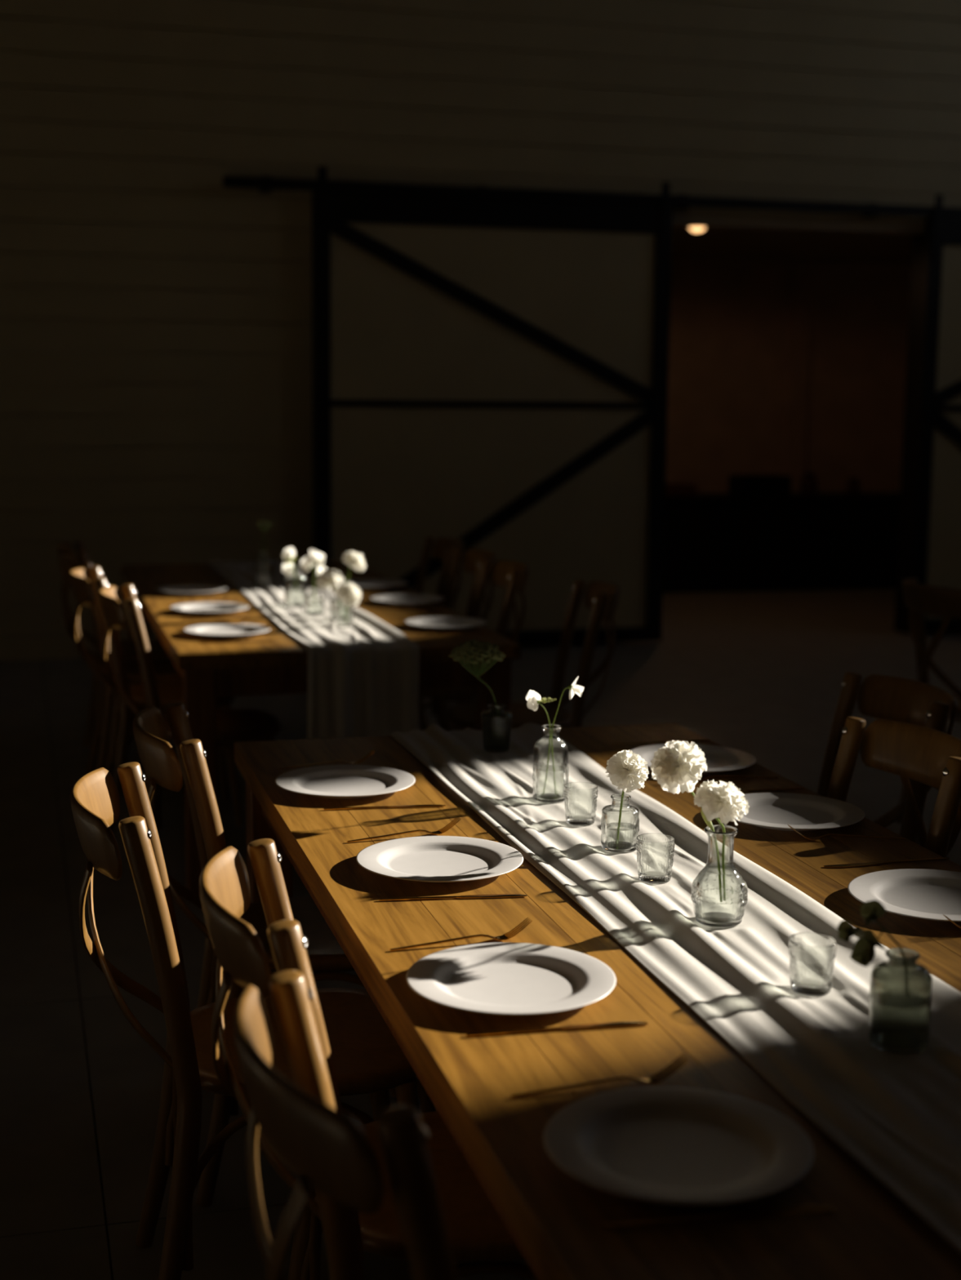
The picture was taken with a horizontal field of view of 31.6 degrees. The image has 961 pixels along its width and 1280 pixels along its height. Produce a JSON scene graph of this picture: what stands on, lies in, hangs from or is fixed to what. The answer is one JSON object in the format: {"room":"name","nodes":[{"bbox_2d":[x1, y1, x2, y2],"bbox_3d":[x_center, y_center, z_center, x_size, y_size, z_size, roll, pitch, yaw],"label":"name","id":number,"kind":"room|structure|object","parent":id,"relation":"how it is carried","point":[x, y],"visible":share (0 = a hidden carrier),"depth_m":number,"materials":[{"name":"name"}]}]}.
{"room":"barn reception hall","nodes":[
{"label":"barn reception hall","id":0,"kind":"room"},
{"bbox_2d":[0,0,960,661],"bbox_3d":[-0.170,-2.438,9.874,11.000,5.000,0.160,-2,9,-15],"label":"wall","id":1,"kind":"structure","parent":0,"point":[156,314],"depth_m":9.56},
{"bbox_2d":[222,175,960,217],"bbox_3d":[1.778,-2.618,10.240,6.640,0.080,0.116,-2,9,-15],"label":"door track","id":2,"kind":"object","parent":1,"relation":"attached to","point":[264,184],"visible":0.98,"depth_m":9.85,"materials":[{"name":"black metal"}]},
{"bbox_2d":[311,166,672,644],"bbox_3d":[0.084,-1.314,9.911,2.135,2.720,0.066,-2,9,-15],"label":"door","id":3,"kind":"structure","parent":2,"relation":"hanging from","point":[489,374],"depth_m":9.89,"materials":[{"name":"black metal"}]},
{"bbox_2d":[906,194,960,632],"bbox_3d":[3.777,-1.423,10.917,2.135,2.720,0.066,-2,9,-15],"label":"door","id":4,"kind":"structure","parent":2,"relation":"hanging from","point":[935,531],"depth_m":10.66,"materials":[{"name":"black metal"}]},
{"bbox_2d":[893,232,924,634],"bbox_3d":[2.748,-1.301,10.852,0.012,2.527,0.167,-2,9,-15],"label":"trim","id":5,"kind":"structure","parent":1,"relation":"attached to","point":[917,240],"depth_m":10.84,"materials":[{"name":"black metal"}]},
{"bbox_2d":[0,587,960,1279],"bbox_3d":[0.982,0.726,5.987,11.200,0.120,15.900,-2,9,-15],"label":"floor","id":6,"kind":"structure","parent":0,"point":[760,674],"depth_m":5.26,"materials":[{"name":"tile"}]},
{"bbox_2d":[57,540,169,767],"bbox_3d":[-1.448,0.044,7.027,0.566,0.888,0.454,-2,9,-15],"label":"chair","id":7,"kind":"object","parent":6,"relation":"on","point":[129,649],"visible":0.32,"depth_m":7.06,"materials":[{"name":"brown wood"}]},
{"bbox_2d":[58,552,219,792],"bbox_3d":[-1.313,0.121,6.510,0.566,0.888,0.454,-2,9,-15],"label":"chair","id":8,"kind":"object","parent":6,"relation":"on","point":[165,669],"visible":0.47,"depth_m":6.35,"materials":[{"name":"brown wood"}]},
{"bbox_2d":[69,566,243,832],"bbox_3d":[-1.150,0.197,6.000,0.566,0.888,0.454,-2,9,-15],"label":"chair","id":9,"kind":"object","parent":6,"relation":"on","point":[120,740],"visible":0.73,"depth_m":5.89,"materials":[{"name":"brown wood"}]},
{"bbox_2d":[98,584,279,829],"bbox_3d":[-0.925,0.280,5.448,0.566,0.888,0.454,-1,9,-13],"label":"chair","id":10,"kind":"object","parent":6,"relation":"on","point":[233,725],"visible":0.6,"depth_m":5.28,"materials":[{"name":"brown wood"}]},
{"bbox_2d":[70,761,419,1279],"bbox_3d":[-0.375,0.670,2.804,0.566,0.888,0.454,-1,8,-12],"label":"chair","id":11,"kind":"object","parent":6,"relation":"on","point":[366,1057],"visible":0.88,"depth_m":2.66,"materials":[{"name":"brown wood"}]},
{"bbox_2d":[133,702,435,1207],"bbox_3d":[-0.392,0.588,3.371,0.566,0.888,0.454,-2,9,-14],"label":"chair","id":12,"kind":"object","parent":6,"relation":"on","point":[161,765],"visible":0.44,"depth_m":3.20,"materials":[{"name":"brown wood"}]},
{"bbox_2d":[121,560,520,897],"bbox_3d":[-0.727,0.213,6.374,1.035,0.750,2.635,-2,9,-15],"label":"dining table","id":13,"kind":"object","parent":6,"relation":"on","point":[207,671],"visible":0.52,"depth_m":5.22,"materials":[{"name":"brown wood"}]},
{"bbox_2d":[155,584,227,595],"bbox_3d":[-1.094,-0.187,6.430,0.270,0.018,0.270,-2,9,-15],"label":"dinner plate","id":14,"kind":"object","parent":13,"relation":"on","point":[177,589],"visible":1,"depth_m":6.46,"materials":[{"name":"white ceramic"}]},
{"bbox_2d":[170,596,228,605],"bbox_3d":[-1.004,-0.140,6.078,0.206,0.026,0.020,-2,9,-17],"label":"fork","id":15,"kind":"object","parent":13,"relation":"on","point":[227,597],"visible":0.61,"depth_m":6.09,"materials":[{"name":"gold metal"}]},
{"bbox_2d":[169,601,248,614],"bbox_3d":[-0.939,-0.106,5.888,0.270,0.018,0.270,-2,9,-15],"label":"dinner plate","id":16,"kind":"object","parent":13,"relation":"on","point":[194,608],"visible":1,"depth_m":5.92,"materials":[{"name":"white ceramic"}]},
{"bbox_2d":[181,617,247,619],"bbox_3d":[-0.892,-0.074,5.713,0.227,0.004,0.016,-1,9,-13],"label":"table knife","id":17,"kind":"object","parent":13,"relation":"on","point":[227,617],"visible":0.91,"depth_m":5.70,"materials":[{"name":"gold metal"}]},
{"bbox_2d":[186,616,249,626],"bbox_3d":[-0.856,-0.060,5.544,0.206,0.026,0.020,-2,9,-17],"label":"fork","id":18,"kind":"object","parent":13,"relation":"on","point":[246,619],"visible":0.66,"depth_m":5.55,"materials":[{"name":"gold metal"}]},
{"bbox_2d":[183,622,270,638],"bbox_3d":[-0.797,-0.026,5.346,0.270,0.018,0.270,-2,9,-15],"label":"dinner plate","id":19,"kind":"object","parent":13,"relation":"on","point":[224,630],"visible":1,"depth_m":5.38,"materials":[{"name":"white ceramic"}]},
{"bbox_2d":[198,640,273,643],"bbox_3d":[-0.746,0.005,5.184,0.227,0.004,0.016,-1,9,-13],"label":"table knife","id":20,"kind":"object","parent":13,"relation":"on","point":[227,641],"visible":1,"depth_m":5.18,"materials":[{"name":"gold metal"}]},
{"bbox_2d":[207,560,419,738],"bbox_3d":[-0.703,0.057,6.357,0.344,0.469,2.697,-2,9,-15],"label":"table runner","id":21,"kind":"object","parent":13,"relation":"on","point":[362,680],"visible":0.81,"depth_m":5.10,"materials":[{"name":"white fabric"}]},
{"bbox_2d":[253,551,274,588],"bbox_3d":[-0.840,-0.273,6.593,0.079,0.142,0.079,-2,9,-15],"label":"bottle","id":22,"kind":"object","parent":21,"relation":"on","point":[256,560],"visible":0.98,"depth_m":6.58,"materials":[{"name":"clear glass"}]},
{"bbox_2d":[256,519,273,572],"bbox_3d":[-0.837,-0.365,6.580,0.068,0.205,0.064,2,8,10],"label":"flower","id":23,"kind":"object","parent":22,"relation":"on","point":[265,520],"visible":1,"depth_m":6.57,"materials":[{"name":"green plant"}]},
{"bbox_2d":[284,566,306,607],"bbox_3d":[-0.657,-0.190,6.037,0.079,0.142,0.079,-2,9,-15],"label":"bottle","id":24,"kind":"object","parent":21,"relation":"on","point":[295,605],"visible":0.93,"depth_m":6.03,"materials":[{"name":"clear glass"}]},
{"bbox_2d":[281,546,297,589],"bbox_3d":[-0.676,-0.254,6.018,0.055,0.151,0.050,0,8,-4],"label":"flower","id":25,"kind":"object","parent":24,"relation":"on","point":[289,553],"visible":1,"depth_m":6.01,"materials":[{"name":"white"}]},
{"bbox_2d":[305,587,324,615],"bbox_3d":[-0.568,-0.132,5.819,0.062,0.091,0.062,-2,9,-15],"label":"bud vase","id":26,"kind":"object","parent":21,"relation":"on","point":[307,612],"visible":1,"depth_m":5.81,"materials":[{"name":"clear glass"}]},
{"bbox_2d":[300,548,327,604],"bbox_3d":[-0.567,-0.215,5.799,0.096,0.188,0.069,-2,9,-15],"label":"flower","id":27,"kind":"object","parent":26,"relation":"on","point":[308,562],"visible":0.94,"depth_m":5.79,"materials":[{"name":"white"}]},
{"bbox_2d":[330,592,349,621],"bbox_3d":[-0.471,-0.112,5.691,0.062,0.091,0.062,-2,9,-15],"label":"bud vase","id":28,"kind":"object","parent":21,"relation":"on","point":[341,619],"visible":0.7,"depth_m":5.68,"materials":[{"name":"clear glass"}]},
{"bbox_2d":[316,568,344,608],"bbox_3d":[-0.499,-0.170,5.655,0.094,0.140,0.090,-2,9,-15],"label":"carnation","id":29,"kind":"object","parent":28,"relation":"on","point":[330,578],"visible":0.95,"depth_m":5.63,"materials":[{"name":"white plant"}]},
{"bbox_2d":[336,582,361,622],"bbox_3d":[-0.427,-0.121,5.521,0.086,0.135,0.076,-2,9,-15],"label":"carnation","id":30,"kind":"object","parent":28,"relation":"in","point":[350,594],"visible":1,"depth_m":5.50,"materials":[{"name":"white plant"}]},
{"bbox_2d":[339,551,365,608],"bbox_3d":[-0.426,-0.203,5.712,0.082,0.190,0.090,2,8,9],"label":"carnation","id":31,"kind":"object","parent":28,"relation":"in","point":[354,560],"visible":0.94,"depth_m":5.69,"materials":[{"name":"white plant"}]},
{"bbox_2d":[335,604,354,626],"bbox_3d":[-0.444,-0.079,5.547,0.061,0.068,0.061,0,8,-5],"label":"glass tumbler","id":32,"kind":"object","parent":21,"relation":"on","point":[336,606],"visible":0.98,"depth_m":5.54,"materials":[{"name":"clear glass"}]},
{"bbox_2d":[340,578,408,589],"bbox_3d":[-0.418,-0.217,6.686,0.270,0.018,0.270,-2,9,-15],"label":"dinner plate","id":33,"kind":"object","parent":13,"relation":"on","point":[363,584],"visible":0.8,"depth_m":6.73,"materials":[{"name":"white ceramic"}]},
{"bbox_2d":[370,593,444,605],"bbox_3d":[-0.266,-0.144,6.194,0.270,0.018,0.270,-2,9,-15],"label":"dinner plate","id":34,"kind":"object","parent":13,"relation":"on","point":[398,599],"visible":0.99,"depth_m":6.22,"materials":[{"name":"white ceramic"}]},
{"bbox_2d":[388,602,446,609],"bbox_3d":[-0.222,-0.121,6.004,0.206,0.026,0.020,-1,9,-13],"label":"fork","id":35,"kind":"object","parent":13,"relation":"on","point":[388,602],"visible":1,"depth_m":6.00,"materials":[{"name":"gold metal"}]},
{"bbox_2d":[404,616,487,630],"bbox_3d":[-0.113,-0.052,5.569,0.270,0.018,0.270,-2,9,-15],"label":"dinner plate","id":36,"kind":"object","parent":13,"relation":"on","point":[435,623],"visible":1,"depth_m":5.60,"materials":[{"name":"white ceramic"}]},
{"bbox_2d":[428,626,491,634],"bbox_3d":[-0.067,-0.032,5.405,0.206,0.026,0.020,-1,9,-13],"label":"fork","id":37,"kind":"object","parent":13,"relation":"on","point":[428,627],"visible":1,"depth_m":5.41,"materials":[{"name":"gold metal"}]},
{"bbox_2d":[233,970,457,1279],"bbox_3d":[0.031,0.820,1.806,0.566,0.888,0.454,-3,9,-21],"label":"chair","id":38,"kind":"object","parent":6,"relation":"on","point":[300,1122],"visible":1,"depth_m":1.56,"materials":[{"name":"brown wood"}]},
{"bbox_2d":[199,838,537,1279],"bbox_3d":[-0.090,0.745,2.313,0.566,0.888,0.454,-1,8,-11],"label":"chair","id":39,"kind":"object","parent":6,"relation":"on","point":[479,1239],"visible":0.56,"depth_m":2.19,"materials":[{"name":"brown wood"}]},
{"bbox_2d":[413,536,463,730],"bbox_3d":[-0.360,0.015,7.303,0.566,0.888,0.454,-2,9,-15],"label":"chair","id":40,"kind":"object","parent":6,"relation":"on","point":[443,547],"visible":0.31,"depth_m":7.43,"materials":[{"name":"brown wood"}]},
{"bbox_2d":[438,547,496,730],"bbox_3d":[-0.227,0.092,6.785,0.566,0.888,0.454,-2,9,-15],"label":"chair","id":41,"kind":"object","parent":6,"relation":"on","point":[472,558],"visible":0.2,"depth_m":6.94,"materials":[{"name":"brown wood"}]},
{"bbox_2d":[418,559,528,714],"bbox_3d":[-0.113,0.162,6.314,0.566,0.888,0.454,-2,9,-15],"label":"chair","id":42,"kind":"object","parent":6,"relation":"on","point":[513,575],"visible":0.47,"depth_m":6.22,"materials":[{"name":"brown wood"}]},
{"bbox_2d":[447,579,620,730],"bbox_3d":[0.171,0.260,5.662,0.566,0.888,0.454,0,8,-7],"label":"chair","id":43,"kind":"object","parent":6,"relation":"on","point":[602,597],"visible":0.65,"depth_m":5.64,"materials":[{"name":"brown wood"}]},
{"bbox_2d":[234,722,960,1279],"bbox_3d":[0.304,0.766,2.648,1.035,0.750,2.635,-2,9,-15],"label":"dining table","id":44,"kind":"object","parent":6,"relation":"on","point":[555,1219],"visible":0.55,"depth_m":2.07,"materials":[{"name":"brown wood"}]},
{"bbox_2d":[275,764,415,799],"bbox_3d":[-0.261,0.279,3.288,0.270,0.018,0.270,-2,9,-15],"label":"dinner plate","id":45,"kind":"object","parent":44,"relation":"on","point":[329,781],"visible":1,"depth_m":3.31,"materials":[{"name":"white ceramic"}]},
{"bbox_2d":[323,804,445,809],"bbox_3d":[-0.176,0.308,3.138,0.227,0.004,0.016,-1,8,-10],"label":"table knife","id":46,"kind":"object","parent":44,"relation":"on","point":[406,806],"visible":1,"depth_m":3.13,"materials":[{"name":"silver metal"}]},
{"bbox_2d":[346,816,461,842],"bbox_3d":[-0.132,0.328,2.931,0.206,0.026,0.020,-3,9,-22],"label":"fork","id":47,"kind":"object","parent":44,"relation":"on","point":[443,829],"visible":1,"depth_m":2.94,"materials":[{"name":"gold metal"}]},
{"bbox_2d":[355,835,523,882],"bbox_3d":[-0.066,0.360,2.746,0.270,0.018,0.270,-2,9,-15],"label":"dinner plate","id":48,"kind":"object","parent":44,"relation":"on","point":[426,859],"visible":1,"depth_m":2.77,"materials":[{"name":"white ceramic"}]},
{"bbox_2d":[378,893,526,901],"bbox_3d":[-0.041,0.391,2.582,0.227,0.004,0.016,-1,8,-8],"label":"table knife","id":49,"kind":"object","parent":44,"relation":"on","point":[495,895],"visible":1,"depth_m":2.58,"materials":[{"name":"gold metal"}]},
{"bbox_2d":[389,917,532,951],"bbox_3d":[-0.027,0.411,2.367,0.206,0.026,0.020,-2,9,-19],"label":"fork","id":50,"kind":"object","parent":44,"relation":"on","point":[503,937],"visible":1,"depth_m":2.38,"materials":[{"name":"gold metal"}]},
{"bbox_2d":[405,942,616,1015],"bbox_3d":[0.039,0.442,2.191,0.270,0.018,0.270,-2,9,-15],"label":"dinner plate","id":51,"kind":"object","parent":44,"relation":"on","point":[514,979],"visible":1,"depth_m":2.20,"materials":[{"name":"white ceramic"}]},
{"bbox_2d":[465,1021,648,1036],"bbox_3d":[0.093,0.469,2.052,0.227,0.004,0.016,-1,8,-12],"label":"table knife","id":52,"kind":"object","parent":44,"relation":"on","point":[621,1024],"visible":1,"depth_m":2.05,"materials":[{"name":"gold metal"}]},
{"bbox_2d":[510,1053,688,1097],"bbox_3d":[0.132,0.483,1.880,0.206,0.026,0.020,-2,9,-16],"label":"fork","id":53,"kind":"object","parent":44,"relation":"on","point":[651,1079],"visible":1,"depth_m":1.89,"materials":[{"name":"gold metal"}]},
{"bbox_2d":[610,740,710,744],"bbox_3d":[0.398,0.226,3.747,0.227,0.004,0.016,-1,8,-11],"label":"table knife","id":54,"kind":"object","parent":44,"relation":"on","point":[638,743],"visible":0.91,"depth_m":3.74,"materials":[{"name":"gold metal"}]},
{"bbox_2d":[388,723,960,1253],"bbox_3d":[0.313,0.629,2.630,0.362,0.512,2.699,-2,9,-15],"label":"table runner","id":55,"kind":"object","parent":44,"relation":"on","point":[898,1115],"visible":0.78,"depth_m":2.31,"materials":[{"name":"white fabric"}]},
{"bbox_2d":[480,702,512,752],"bbox_3d":[0.035,0.188,3.638,0.068,0.099,0.068,-2,9,-15],"label":"bud vase","id":56,"kind":"object","parent":55,"relation":"on","point":[487,717],"visible":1,"depth_m":3.62,"materials":[{"name":"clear glass"}]},
{"bbox_2d":[448,639,505,726],"bbox_3d":[-0.009,0.093,3.611,0.121,0.190,0.113,8,11,42],"label":"flower","id":57,"kind":"object","parent":56,"relation":"on","point":[489,650],"visible":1,"depth_m":3.59,"materials":[{"name":"green plant"}]},
{"bbox_2d":[532,724,568,803],"bbox_3d":[0.132,0.231,3.200,0.068,0.142,0.071,-5,10,-32],"label":"bottle","id":58,"kind":"object","parent":55,"relation":"on","point":[547,797],"visible":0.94,"depth_m":3.19,"materials":[{"name":"clear glass"}]},
{"bbox_2d":[525,689,556,795],"bbox_3d":[0.113,0.193,3.187,0.057,0.203,0.036,-2,9,-15],"label":"flower","id":59,"kind":"object","parent":58,"relation":"in","point":[533,698],"visible":1,"depth_m":3.17,"materials":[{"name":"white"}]},
{"bbox_2d":[551,675,583,795],"bbox_3d":[0.165,0.180,3.197,0.047,0.229,0.048,7,10,37],"label":"flower","id":60,"kind":"object","parent":58,"relation":"in","point":[574,689],"visible":1,"depth_m":3.19,"materials":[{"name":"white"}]},
{"bbox_2d":[563,782,598,826],"bbox_3d":[0.179,0.293,3.032,0.061,0.068,0.061,-1,8,-11],"label":"glass tumbler","id":61,"kind":"object","parent":55,"relation":"on","point":[577,820],"visible":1,"depth_m":3.02,"materials":[{"name":"clear glass"}]},
{"bbox_2d":[600,793,639,852],"bbox_3d":[0.235,0.307,2.862,0.064,0.091,0.064,-2,9,-15],"label":"bud vase","id":62,"kind":"object","parent":55,"relation":"on","point":[622,846],"visible":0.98,"depth_m":2.85,"materials":[{"name":"clear glass"}]},
{"bbox_2d":[605,749,648,844],"bbox_3d":[0.245,0.265,2.805,0.069,0.174,0.087,4,9,23],"label":"carnation","id":63,"kind":"object","parent":62,"relation":"in","point":[627,771],"visible":1,"depth_m":2.78,"materials":[{"name":"white plant"}]},
{"bbox_2d":[635,833,675,884],"bbox_3d":[0.276,0.345,2.681,0.061,0.068,0.061,-5,10,-32],"label":"glass tumbler","id":64,"kind":"object","parent":55,"relation":"on","point":[654,877],"visible":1,"depth_m":2.67,"materials":[{"name":"clear glass"}]},
{"bbox_2d":[690,824,747,928],"bbox_3d":[0.348,0.342,2.466,0.082,0.139,0.082,-2,9,-15],"label":"glass carafe","id":65,"kind":"object","parent":55,"relation":"on","point":[712,919],"visible":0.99,"depth_m":2.46,"materials":[{"name":"clear glass"}]},
{"bbox_2d":[650,740,722,902],"bbox_3d":[0.293,0.265,2.451,0.104,0.239,0.071,4,9,23],"label":"carnation","id":66,"kind":"object","parent":65,"relation":"in","point":[677,766],"visible":0.98,"depth_m":2.43,"materials":[{"name":"white plant"}]},
{"bbox_2d":[693,779,749,901],"bbox_3d":[0.342,0.291,2.428,0.076,0.190,0.081,7,10,36],"label":"carnation","id":67,"kind":"object","parent":65,"relation":"in","point":[724,801],"visible":1,"depth_m":2.40,"materials":[{"name":"white plant"}]},
{"bbox_2d":[788,932,836,996],"bbox_3d":[0.427,0.419,2.189,0.061,0.068,0.061,4,9,23],"label":"glass tumbler","id":68,"kind":"object","parent":55,"relation":"on","point":[806,987],"visible":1,"depth_m":2.18,"materials":[{"name":"clear glass"}]},
{"bbox_2d":[867,947,932,1053],"bbox_3d":[0.496,0.424,2.007,0.073,0.112,0.071,-7,11,-41],"label":"bud vase","id":69,"kind":"object","parent":55,"relation":"on","point":[899,1021],"visible":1,"depth_m":1.98,"materials":[{"name":"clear glass"}]},
{"bbox_2d":[836,899,906,989],"bbox_3d":[0.463,0.365,1.976,0.096,0.117,0.056,-2,9,-15],"label":"flower","id":70,"kind":"object","parent":69,"relation":"on","point":[863,953],"visible":0.98,"depth_m":1.97,"materials":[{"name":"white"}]},
{"bbox_2d":[543,1086,813,1204],"bbox_3d":[0.199,0.513,1.713,0.270,0.018,0.270,-2,9,-15],"label":"dinner plate","id":71,"kind":"object","parent":44,"relation":"on","point":[660,1144],"visible":1,"depth_m":1.72,"materials":[{"name":"white ceramic"}]},
{"bbox_2d":[631,743,755,773],"bbox_3d":[0.436,0.251,3.527,0.270,0.018,0.270,-2,9,-15],"label":"dinner plate","id":72,"kind":"object","parent":44,"relation":"on","point":[718,758],"visible":0.48,"depth_m":3.56,"materials":[{"name":"white ceramic"}]},
{"bbox_2d":[697,775,777,781],"bbox_3d":[0.496,0.267,3.392,0.206,0.026,0.020,-1,8,-11],"label":"fork","id":73,"kind":"object","parent":44,"relation":"on","point":[712,776],"visible":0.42,"depth_m":3.39,"materials":[{"name":"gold metal"}]},
{"bbox_2d":[693,787,804,792],"bbox_3d":[0.522,0.292,3.298,0.227,0.004,0.016,-1,8,-11],"label":"table knife","id":74,"kind":"object","parent":44,"relation":"on","point":[783,788],"visible":0.62,"depth_m":3.31,"materials":[{"name":"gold metal"}]},
{"bbox_2d":[734,792,864,831],"bbox_3d":[0.559,0.317,3.084,0.270,0.018,0.270,-2,9,-15],"label":"dinner plate","id":75,"kind":"object","parent":44,"relation":"on","point":[772,811],"visible":0.78,"depth_m":3.10,"materials":[{"name":"white ceramic"}]},
{"bbox_2d":[787,824,905,839],"bbox_3d":[0.635,0.334,2.944,0.206,0.026,0.020,0,8,-3],"label":"fork","id":76,"kind":"object","parent":44,"relation":"on","point":[793,828],"visible":1,"depth_m":2.94,"materials":[{"name":"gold metal"}]},
{"bbox_2d":[823,857,949,867],"bbox_3d":[0.670,0.367,2.799,0.227,0.004,0.016,-2,9,-15],"label":"table knife","id":77,"kind":"object","parent":44,"relation":"on","point":[940,858],"visible":1,"depth_m":2.80,"materials":[{"name":"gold metal"}]},
{"bbox_2d":[847,868,960,921],"bbox_3d":[0.694,0.393,2.574,0.270,0.018,0.270,-2,9,-15],"label":"dinner plate","id":78,"kind":"object","parent":44,"relation":"on","point":[917,893],"visible":0.97,"depth_m":2.61,"materials":[{"name":"white ceramic"}]},
{"bbox_2d":[942,914,960,928],"bbox_3d":[0.767,0.408,2.440,0.206,0.026,0.020,0,8,-3],"label":"fork","id":79,"kind":"object","parent":44,"relation":"on","point":[948,918],"visible":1,"depth_m":2.43,"materials":[{"name":"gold metal"}]},
{"bbox_2d":[662,492,900,593],"bbox_3d":[1.735,-0.768,13.338,3.900,0.735,0.570,-2,9,-15],"label":"counter","id":80,"kind":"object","parent":6,"relation":"on","point":[713,542],"depth_m":13.24,"materials":[{"name":"black"}]},
{"bbox_2d":[728,474,791,495],"bbox_3d":[2.209,-1.227,13.448,0.412,0.150,0.292,-2,9,-15],"label":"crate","id":81,"kind":"object","parent":80,"relation":"on","point":[748,484],"visible":1,"depth_m":13.32,"materials":[{"name":"black"}]},
{"bbox_2d":[665,492,900,502],"bbox_3d":[1.738,-1.115,13.287,3.900,0.035,0.570,-2,9,-15],"label":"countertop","id":82,"kind":"structure","parent":80,"relation":"on","point":[794,496],"depth_m":13.25,"materials":[{"name":"black"}]},
{"bbox_2d":[817,671,957,844],"bbox_3d":[0.720,0.545,3.739,0.566,0.888,0.454,-2,9,-15],"label":"chair","id":83,"kind":"object","parent":6,"relation":"on","point":[885,697],"visible":0.3,"depth_m":3.83,"materials":[{"name":"brown wood"}]},
{"bbox_2d":[826,716,960,857],"bbox_3d":[0.606,0.623,3.195,0.566,0.888,0.454,-2,9,-15],"label":"chair","id":84,"kind":"object","parent":6,"relation":"on","point":[931,757],"visible":0.28,"depth_m":3.28,"materials":[{"name":"brown wood"}]},
{"bbox_2d":[895,577,960,822],"bbox_3d":[1.755,0.239,5.912,0.566,0.888,0.454,-3,9,-21],"label":"chair","id":85,"kind":"object","parent":6,"relation":"on","point":[920,598],"visible":0.68,"depth_m":5.77,"materials":[{"name":"brown wood"}]},
{"bbox_2d":[665,257,911,493],"bbox_3d":[1.369,-1.870,13.990,5.300,2.720,0.100,-2,9,-15],"label":"wall","id":86,"kind":"structure","parent":0,"point":[729,318],"depth_m":14.20,"materials":[{"name":"brown wood"}]},
{"bbox_2d":[783,260,813,492],"bbox_3d":[2.656,-1.847,14.271,0.170,2.620,0.050,-2,9,-15],"label":"trim","id":87,"kind":"structure","parent":86,"relation":"attached to","point":[801,291],"depth_m":14.19,"materials":[{"name":"brown wood"}]},
{"bbox_2d":[671,225,911,264],"bbox_3d":[1.819,-2.932,12.222,5.500,0.100,3.410,-2,9,-15],"label":"ceiling","id":88,"kind":"structure","parent":0,"point":[712,242],"depth_m":12.68,"materials":[{"name":"paint"}]},
{"bbox_2d":[685,226,707,231],"bbox_3d":[1.433,-2.720,11.229,0.148,0.042,0.148,-2,9,-15],"label":"recessed light","id":89,"kind":"object","parent":88,"relation":"in","point":[693,228],"visible":0.59,"depth_m":11.20,"materials":[{"name":"paint"}]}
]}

